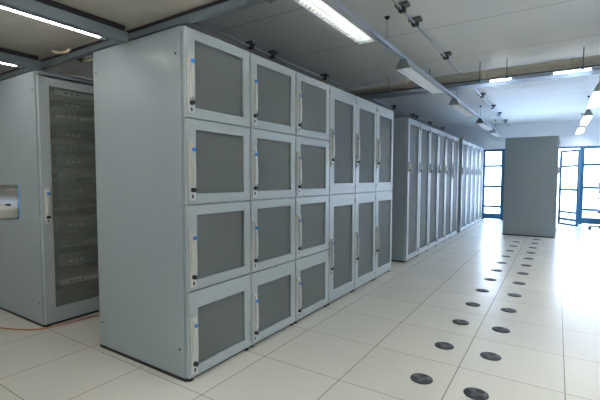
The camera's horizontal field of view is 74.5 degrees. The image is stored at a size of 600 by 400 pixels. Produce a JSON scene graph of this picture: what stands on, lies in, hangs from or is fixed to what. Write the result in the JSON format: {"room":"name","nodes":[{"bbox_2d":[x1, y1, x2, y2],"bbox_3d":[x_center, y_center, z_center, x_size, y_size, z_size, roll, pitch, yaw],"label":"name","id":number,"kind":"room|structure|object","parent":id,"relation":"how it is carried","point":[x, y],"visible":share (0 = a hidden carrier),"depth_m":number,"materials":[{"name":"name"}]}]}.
{"room":"server room","nodes":[
{"label":"server room","id":0,"kind":"room"},
{"bbox_2d":[0,212,599,399],"bbox_3d":[2.344,1.012,6.271,11.400,0.150,19.800,2,4,33],"label":"floor","id":1,"kind":"structure","parent":0,"point":[368,343],"depth_m":3.05,"materials":[{"name":"tile"}]},
{"bbox_2d":[0,70,99,326],"bbox_3d":[-2.345,-0.024,3.887,1.013,2.165,0.810,2,4,33],"label":"tall cabinet","id":2,"kind":"object","parent":1,"relation":"on","point":[30,290],"visible":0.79,"depth_m":3.48,"materials":[{"name":"metal"}]},
{"bbox_2d":[0,185,19,219],"bbox_3d":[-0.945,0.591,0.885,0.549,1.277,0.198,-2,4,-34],"label":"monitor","id":3,"kind":"object","parent":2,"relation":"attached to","point":[9,194],"visible":1,"depth_m":0.97,"materials":[{"name":"silver plastic"}]},
{"bbox_2d":[39,68,93,81],"bbox_3d":[-1.954,-1.102,3.587,0.035,0.022,0.750,2,4,33],"label":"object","id":4,"kind":"object","parent":2,"relation":"attached to","point":[41,69],"visible":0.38,"depth_m":3.43,"materials":[{"name":"metal"}]},
{"bbox_2d":[49,100,93,116],"bbox_3d":[-2.223,-0.861,3.770,0.561,0.050,0.484,2,4,33],"label":"server","id":5,"kind":"object","parent":2,"relation":"in","point":[55,100],"visible":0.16,"depth_m":3.65,"materials":[{"name":"black metal"}]},
{"bbox_2d":[50,89,93,105],"bbox_3d":[-2.223,-0.958,3.764,0.561,0.045,0.484,2,4,33],"label":"server","id":6,"kind":"object","parent":2,"relation":"in","point":[56,89],"visible":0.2,"depth_m":3.60,"materials":[{"name":"black metal"}]},
{"bbox_2d":[50,128,94,144],"bbox_3d":[-2.224,-0.601,3.784,0.561,0.090,0.484,2,4,33],"label":"server","id":7,"kind":"object","parent":2,"relation":"in","point":[55,128],"visible":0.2,"depth_m":3.60,"materials":[{"name":"black metal"}]},
{"bbox_2d":[50,114,94,126],"bbox_3d":[-2.224,-0.753,3.776,0.561,0.035,0.484,2,4,33],"label":"server","id":8,"kind":"object","parent":2,"relation":"in","point":[53,114],"visible":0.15,"depth_m":3.67,"materials":[{"name":"black plastic"}]},
{"bbox_2d":[51,146,94,154],"bbox_3d":[-2.224,-0.476,3.791,0.561,0.040,0.484,2,4,33],"label":"server","id":9,"kind":"object","parent":2,"relation":"in","point":[51,146],"visible":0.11,"depth_m":3.64,"materials":[{"name":"black plastic"}]},
{"bbox_2d":[51,156,95,167],"bbox_3d":[-2.224,-0.361,3.798,0.561,0.090,0.484,2,4,33],"label":"server","id":10,"kind":"object","parent":2,"relation":"in","point":[52,156],"visible":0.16,"depth_m":3.58,"materials":[{"name":"black metal"}]},
{"bbox_2d":[52,172,94,177],"bbox_3d":[-2.225,-0.239,3.804,0.561,0.045,0.484,2,4,33],"label":"server","id":11,"kind":"object","parent":2,"relation":"in","point":[52,172],"visible":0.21,"depth_m":3.54,"materials":[{"name":"black plastic"}]},
{"bbox_2d":[52,182,96,197],"bbox_3d":[-2.225,-0.102,3.812,0.561,0.130,0.484,2,4,33],"label":"server","id":12,"kind":"object","parent":2,"relation":"in","point":[56,182],"visible":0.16,"depth_m":3.59,"materials":[{"name":"black metal"}]},
{"bbox_2d":[53,200,95,208],"bbox_3d":[-2.225,0.040,3.820,0.561,0.045,0.484,2,4,33],"label":"server","id":13,"kind":"object","parent":2,"relation":"in","point":[70,200],"visible":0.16,"depth_m":3.63,"materials":[{"name":"black plastic"}]},
{"bbox_2d":[53,211,96,231],"bbox_3d":[-2.225,0.198,3.829,0.561,0.130,0.484,2,4,33],"label":"server","id":14,"kind":"object","parent":2,"relation":"in","point":[71,211],"visible":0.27,"depth_m":3.64,"materials":[{"name":"black metal"}]},
{"bbox_2d":[54,244,97,266],"bbox_3d":[-2.226,0.522,3.847,0.561,0.120,0.484,2,4,33],"label":"server","id":15,"kind":"object","parent":2,"relation":"in","point":[82,244],"visible":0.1,"depth_m":3.66,"materials":[{"name":"black metal"}]},
{"bbox_2d":[54,232,97,246],"bbox_3d":[-2.226,0.380,3.839,0.561,0.045,0.484,2,4,33],"label":"server","id":16,"kind":"object","parent":2,"relation":"in","point":[74,232],"visible":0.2,"depth_m":3.73,"materials":[{"name":"black plastic"}]},
{"bbox_2d":[55,264,98,284],"bbox_3d":[-2.227,0.719,3.858,0.561,0.045,0.484,2,4,33],"label":"server","id":17,"kind":"object","parent":2,"relation":"in","point":[79,264],"visible":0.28,"depth_m":3.77,"materials":[{"name":"black metal"}]},
{"bbox_2d":[0,315,99,329],"bbox_3d":[-2.166,1.065,3.680,2.397,0.011,0.692,-1,3,-16],"label":"cable","id":18,"kind":"object","parent":1,"relation":"on","point":[95,315],"visible":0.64,"depth_m":3.35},
{"bbox_2d":[93,25,251,381],"bbox_3d":[-0.933,0.021,2.909,1.038,2.190,0.609,2,4,33],"label":"tall cabinet","id":19,"kind":"object","parent":1,"relation":"on","point":[172,117],"visible":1,"depth_m":2.62,"materials":[{"name":"metal"}]},
{"bbox_2d":[248,53,296,347],"bbox_3d":[-0.604,-0.006,3.413,1.038,2.190,0.597,2,4,33],"label":"tall cabinet","id":20,"kind":"object","parent":1,"relation":"on","point":[273,128],"visible":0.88,"depth_m":3.13,"materials":[{"name":"metal"}]},
{"bbox_2d":[293,71,330,323],"bbox_3d":[-0.279,-0.033,3.912,1.038,2.190,0.597,2,4,33],"label":"tall cabinet","id":21,"kind":"object","parent":1,"relation":"on","point":[312,243],"visible":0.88,"depth_m":3.63,"materials":[{"name":"metal"}]},
{"bbox_2d":[326,85,356,304],"bbox_3d":[0.046,-0.060,4.410,1.038,2.190,0.597,2,4,33],"label":"tall cabinet","id":22,"kind":"object","parent":1,"relation":"on","point":[342,122],"visible":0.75,"depth_m":4.14,"materials":[{"name":"metal"}]},
{"bbox_2d":[352,96,377,290],"bbox_3d":[0.371,-0.087,4.909,1.038,2.190,0.597,2,4,33],"label":"tall cabinet","id":23,"kind":"object","parent":1,"relation":"on","point":[366,111],"visible":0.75,"depth_m":4.64,"materials":[{"name":"metal"}]},
{"bbox_2d":[373,105,393,279],"bbox_3d":[0.697,-0.115,5.407,1.038,2.190,0.597,2,4,33],"label":"tall cabinet","id":24,"kind":"object","parent":1,"relation":"on","point":[385,117],"visible":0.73,"depth_m":5.14,"materials":[{"name":"metal"}]},
{"bbox_2d":[391,117,420,261],"bbox_3d":[1.375,-0.170,6.425,1.013,2.190,0.610,2,4,33],"label":"tall cabinet","id":25,"kind":"object","parent":1,"relation":"on","point":[406,130],"visible":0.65,"depth_m":6.01,"materials":[{"name":"metal"}]},
{"bbox_2d":[410,373,432,384],"bbox_3d":[0.776,1.141,2.520,0.140,0.003,0.140,2,4,33],"label":"grommet","id":26,"kind":"object","parent":1,"relation":"on","point":[419,378],"visible":1,"depth_m":2.52,"materials":[{"name":"black plastic"}]},
{"bbox_2d":[416,122,430,255],"bbox_3d":[1.706,-0.198,6.932,1.013,2.190,0.597,2,4,33],"label":"tall cabinet","id":27,"kind":"object","parent":1,"relation":"on","point":[425,131],"visible":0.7,"depth_m":6.70,"materials":[{"name":"metal"}]},
{"bbox_2d":[427,126,439,249],"bbox_3d":[2.033,-0.225,7.434,1.013,2.190,0.597,2,4,33],"label":"tall cabinet","id":28,"kind":"object","parent":1,"relation":"on","point":[434,136],"visible":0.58,"depth_m":7.21,"materials":[{"name":"metal"}]},
{"bbox_2d":[436,130,446,244],"bbox_3d":[2.361,-0.252,7.936,1.013,2.190,0.597,2,4,33],"label":"tall cabinet","id":29,"kind":"object","parent":1,"relation":"on","point":[442,139],"visible":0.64,"depth_m":7.71,"materials":[{"name":"metal"}]},
{"bbox_2d":[435,342,453,349],"bbox_3d":[1.103,1.114,3.016,0.140,0.003,0.140,3,4,43],"label":"grommet","id":30,"kind":"object","parent":1,"relation":"on","point":[442,345],"visible":1,"depth_m":3.02,"materials":[{"name":"black plastic"}]},
{"bbox_2d":[444,133,453,239],"bbox_3d":[2.688,-0.279,8.438,1.013,2.190,0.597,2,4,33],"label":"tall cabinet","id":31,"kind":"object","parent":1,"relation":"on","point":[449,141],"visible":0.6,"depth_m":8.22,"materials":[{"name":"metal"}]},
{"bbox_2d":[450,136,459,237],"bbox_3d":[3.016,-0.307,8.940,1.013,2.190,0.597,2,4,33],"label":"tall cabinet","id":32,"kind":"object","parent":1,"relation":"on","point":[456,142],"visible":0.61,"depth_m":8.73,"materials":[{"name":"metal"}]},
{"bbox_2d":[452,319,468,324],"bbox_3d":[1.430,1.087,3.512,0.140,0.003,0.140,-2,4,-37],"label":"grommet","id":33,"kind":"object","parent":1,"relation":"on","point":[456,321],"visible":1,"depth_m":3.50,"materials":[{"name":"black plastic"}]},
{"bbox_2d":[457,139,467,231],"bbox_3d":[3.558,-0.352,9.771,1.013,2.190,0.610,2,4,33],"label":"tall cabinet","id":34,"kind":"object","parent":1,"relation":"on","point":[462,162],"visible":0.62,"depth_m":9.35,"materials":[{"name":"metal"}]},
{"bbox_2d":[465,142,472,228],"bbox_3d":[3.905,-0.381,10.304,1.013,2.190,0.597,2,4,33],"label":"tall cabinet","id":35,"kind":"object","parent":1,"relation":"on","point":[469,148],"visible":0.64,"depth_m":10.08,"materials":[{"name":"metal"}]},
{"bbox_2d":[465,302,479,306],"bbox_3d":[1.756,1.060,4.008,0.140,0.003,0.140,2,4,24],"label":"grommet","id":36,"kind":"object","parent":1,"relation":"on","point":[473,304],"visible":1,"depth_m":4.00,"materials":[{"name":"black plastic"}]},
{"bbox_2d":[469,144,476,226],"bbox_3d":[4.249,-0.409,10.831,1.013,2.190,0.597,2,4,33],"label":"tall cabinet","id":37,"kind":"object","parent":1,"relation":"on","point":[473,168],"visible":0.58,"depth_m":10.62,"materials":[{"name":"metal"}]},
{"bbox_2d":[463,387,488,399],"bbox_3d":[1.046,1.151,2.344,0.140,0.003,0.140,-2,4,-33],"label":"grommet","id":38,"kind":"object","parent":1,"relation":"on","point":[473,393],"visible":1,"depth_m":2.34,"materials":[{"name":"black plastic"}]},
{"bbox_2d":[473,145,480,224],"bbox_3d":[4.593,-0.438,11.358,1.013,2.190,0.597,2,4,33],"label":"tall cabinet","id":39,"kind":"object","parent":1,"relation":"on","point":[478,150],"visible":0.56,"depth_m":11.16,"materials":[{"name":"metal"}]},
{"bbox_2d":[478,147,483,221],"bbox_3d":[4.937,-0.467,11.885,1.013,2.190,0.597,2,4,33],"label":"tall cabinet","id":40,"kind":"object","parent":1,"relation":"on","point":[481,148],"visible":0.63,"depth_m":11.67,"materials":[{"name":"metal"}]},
{"bbox_2d":[476,289,488,291],"bbox_3d":[2.083,1.033,4.503,0.140,0.003,0.140,-2,4,-32],"label":"grommet","id":41,"kind":"object","parent":1,"relation":"on","point":[479,290],"visible":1,"depth_m":4.50,"materials":[{"name":"black plastic"}]},
{"bbox_2d":[480,352,500,360],"bbox_3d":[1.373,1.124,2.840,0.140,0.003,0.140,3,4,37],"label":"grommet","id":42,"kind":"object","parent":1,"relation":"on","point":[486,355],"visible":1,"depth_m":2.83,"materials":[{"name":"black plastic"}]},
{"bbox_2d":[492,327,509,332],"bbox_3d":[1.699,1.097,3.336,0.140,0.003,0.140,1,3,14],"label":"grommet","id":43,"kind":"object","parent":1,"relation":"on","point":[497,329],"visible":1,"depth_m":3.34,"materials":[{"name":"black plastic"}]},
{"bbox_2d":[501,308,516,312],"bbox_3d":[2.026,1.070,3.832,0.140,0.003,0.140,-2,4,-35],"label":"grommet","id":44,"kind":"object","parent":1,"relation":"on","point":[509,310],"visible":1,"depth_m":3.82,"materials":[{"name":"black plastic"}]},
{"bbox_2d":[507,293,521,296],"bbox_3d":[2.353,1.043,4.328,0.140,0.003,0.140,-3,4,-41],"label":"grommet","id":45,"kind":"object","parent":1,"relation":"on","point":[509,294],"visible":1,"depth_m":4.31,"materials":[{"name":"black plastic"}]},
{"bbox_2d":[502,136,559,237],"bbox_3d":[5.231,-0.302,8.934,1.073,2.190,0.610,2,4,33],"label":"tall cabinet","id":46,"kind":"object","parent":1,"relation":"on","point":[531,171],"visible":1,"depth_m":8.67,"materials":[{"name":"metal"}]},
{"bbox_2d":[557,149,580,226],"bbox_3d":[7.202,-0.326,10.603,0.091,2.030,0.700,0,3,-4],"label":"door","id":47,"kind":"structure","parent":1,"relation":"on","point":[578,165],"depth_m":10.55,"materials":[{"name":"blue metal"}]},
{"bbox_2d":[583,198,599,199],"bbox_3d":[8.225,0.352,10.138,1.600,0.763,0.650,2,4,33],"label":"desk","id":48,"kind":"object","parent":1,"relation":"on","point":[583,198],"visible":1,"depth_m":10.28,"materials":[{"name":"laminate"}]},
{"bbox_2d":[588,210,599,229],"bbox_3d":[7.549,0.281,9.708,0.721,0.949,0.729,2,4,33],"label":"office chair","id":49,"kind":"object","parent":1,"relation":"on","point":[598,211],"visible":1,"depth_m":9.84,"materials":[{"name":"fabric"}]},
{"bbox_2d":[48,0,599,128],"bbox_3d":[1.586,-1.969,4.930,11.400,0.150,17.000,2,4,33],"label":"ceiling","id":50,"kind":"structure","parent":0,"point":[487,32],"depth_m":4.83,"materials":[{"name":"white paint"}]},
{"bbox_2d":[0,0,269,80],"bbox_3d":[-2.629,-1.343,1.558,4.250,0.740,3.500,2,4,33],"label":"light","id":51,"kind":"object","parent":50,"relation":"hanging from","point":[50,11],"depth_m":2.44,"materials":[{"name":"grey paint"}]},
{"bbox_2d":[51,47,71,53],"bbox_3d":[-1.808,-1.129,2.992,0.178,0.040,0.030,1,3,16],"label":"hanging cable","id":52,"kind":"object","parent":51,"relation":"hanging from","point":[69,49],"visible":1,"depth_m":2.98,"materials":[{"name":"beige plastic"}]},
{"bbox_2d":[77,58,92,61],"bbox_3d":[-1.649,-1.123,3.075,0.308,0.068,0.081,2,4,33],"label":"hanging cable","id":53,"kind":"object","parent":51,"relation":"hanging from","point":[80,59],"visible":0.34,"depth_m":3.12,"materials":[{"name":"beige plastic"}]},
{"bbox_2d":[195,23,444,129],"bbox_3d":[1.520,-2.020,7.928,0.124,0.081,11.350,2,4,33],"label":"conduit pipe","id":54,"kind":"object","parent":50,"relation":"attached to","point":[251,43],"visible":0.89,"depth_m":5.06,"materials":[{"name":"black metal"}]},
{"bbox_2d":[332,0,500,133],"bbox_3d":[2.814,-1.858,6.944,0.056,0.288,11.700,2,4,33],"label":"rail","id":55,"kind":"object","parent":50,"relation":"hanging from","point":[378,37],"visible":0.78,"depth_m":4.10,"materials":[{"name":"grey metal"}]},
{"bbox_2d":[293,0,375,44],"bbox_3d":[0.166,-1.439,2.897,0.174,0.110,1.612,2,4,33],"label":"light","id":56,"kind":"object","parent":55,"relation":"attached to","point":[328,11],"visible":1,"depth_m":3.10,"materials":[{"name":"paint"}]},
{"bbox_2d":[395,58,444,94],"bbox_3d":[1.585,-1.558,5.072,0.174,0.110,1.612,2,4,33],"label":"light","id":57,"kind":"object","parent":55,"relation":"attached to","point":[404,66],"visible":1,"depth_m":4.85,"materials":[{"name":"paint"}]},
{"bbox_2d":[448,98,475,117],"bbox_3d":[3.004,-1.676,7.248,0.174,0.110,1.612,2,4,33],"label":"light","id":58,"kind":"object","parent":55,"relation":"attached to","point":[454,103],"visible":1,"depth_m":7.04,"materials":[{"name":"paint"}]},
{"bbox_2d":[475,118,492,130],"bbox_3d":[4.423,-1.794,9.423,0.174,0.110,1.612,2,4,33],"label":"light","id":59,"kind":"object","parent":55,"relation":"attached to","point":[480,122],"visible":1,"depth_m":9.18,"materials":[{"name":"paint"}]},
{"bbox_2d":[489,129,502,137],"bbox_3d":[5.597,-1.892,11.222,0.174,0.110,1.612,2,4,33],"label":"light","id":60,"kind":"object","parent":55,"relation":"attached to","point":[494,132],"visible":0.94,"depth_m":11.07,"materials":[{"name":"paint"}]},
{"bbox_2d":[392,0,508,125],"bbox_3d":[3.075,-1.960,6.917,0.124,0.081,11.350,2,4,33],"label":"conduit pipe","id":61,"kind":"object","parent":50,"relation":"attached to","point":[402,6],"visible":0.91,"depth_m":4.06,"materials":[{"name":"grey metal"}]},
{"bbox_2d":[341,47,599,95],"bbox_3d":[2.492,-1.794,5.600,9.400,0.269,0.154,2,4,33],"label":"insulated pipe","id":62,"kind":"object","parent":50,"relation":"hanging from","point":[583,62],"visible":0.64,"depth_m":5.45,"materials":[{"name":"grey metal"}]},
{"bbox_2d":[357,67,599,99],"bbox_3d":[2.838,-1.865,6.127,9.400,0.184,0.290,2,4,33],"label":"cable tray","id":63,"kind":"object","parent":50,"relation":"hanging from","point":[547,76],"visible":0.41,"depth_m":6.05,"materials":[{"name":"grey paint"}]},
{"bbox_2d":[488,67,513,82],"bbox_3d":[2.942,-1.840,5.774,0.380,0.194,0.060,2,4,33],"label":"tube light","id":64,"kind":"object","parent":50,"relation":"hanging from","point":[512,78],"visible":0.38,"depth_m":5.77,"materials":[{"name":"paint"}]},
{"bbox_2d":[551,68,593,74],"bbox_3d":[3.662,-1.812,5.305,0.520,0.194,0.060,2,4,33],"label":"tube light","id":65,"kind":"object","parent":50,"relation":"hanging from","point":[586,69],"visible":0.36,"depth_m":5.29,"materials":[{"name":"paint"}]},
{"bbox_3d":[3.165,-1.689,3.915,0.056,0.288,16.400,2,4,33],"label":"rail","id":66,"kind":"object","parent":50,"relation":"hanging from","visible":0},
{"bbox_2d":[576,125,586,133],"bbox_3d":[7.231,-1.829,10.160,0.174,0.110,1.612,2,4,33],"label":"light","id":67,"kind":"object","parent":66,"relation":"attached to","point":[581,128],"visible":0.95,"depth_m":9.89,"materials":[{"name":"paint"}]},
{"bbox_2d":[579,110,593,124],"bbox_3d":[6.057,-1.732,8.361,0.174,0.110,1.612,2,4,33],"label":"light","id":68,"kind":"object","parent":66,"relation":"attached to","point":[587,116],"visible":1,"depth_m":7.97,"materials":[{"name":"paint"}]},
{"bbox_2d":[586,83,599,108],"bbox_3d":[4.638,-1.613,6.185,0.174,0.110,1.612,2,4,33],"label":"light","id":69,"kind":"object","parent":66,"relation":"attached to","point":[594,102],"visible":1,"depth_m":6.14,"materials":[{"name":"paint"}]},
{"bbox_2d":[438,118,599,149],"bbox_3d":[6.251,-0.825,11.989,11.200,2.900,0.200,2,4,33],"label":"wall","id":70,"kind":"structure","parent":0,"point":[566,130],"depth_m":11.44,"materials":[{"name":"paint"}]},
{"bbox_2d":[482,149,504,219],"bbox_3d":[5.941,-0.472,12.156,0.640,2.165,0.070,2,4,33],"label":"window","id":71,"kind":"structure","parent":70,"relation":"in","point":[484,215],"depth_m":12.11,"materials":[{"name":"blue metal"}]},
{"bbox_2d":[555,146,582,223],"bbox_3d":[7.541,-0.411,11.116,0.620,2.165,0.070,2,4,33],"label":"door frame","id":72,"kind":"structure","parent":70,"relation":"attached to","point":[580,147],"depth_m":10.94,"materials":[{"name":"blue metal"}]},
{"bbox_2d":[580,146,599,224],"bbox_3d":[8.145,-0.388,10.723,0.820,2.165,0.070,2,4,33],"label":"window","id":73,"kind":"structure","parent":70,"relation":"in","point":[583,220],"depth_m":10.86,"materials":[{"name":"blue metal"}]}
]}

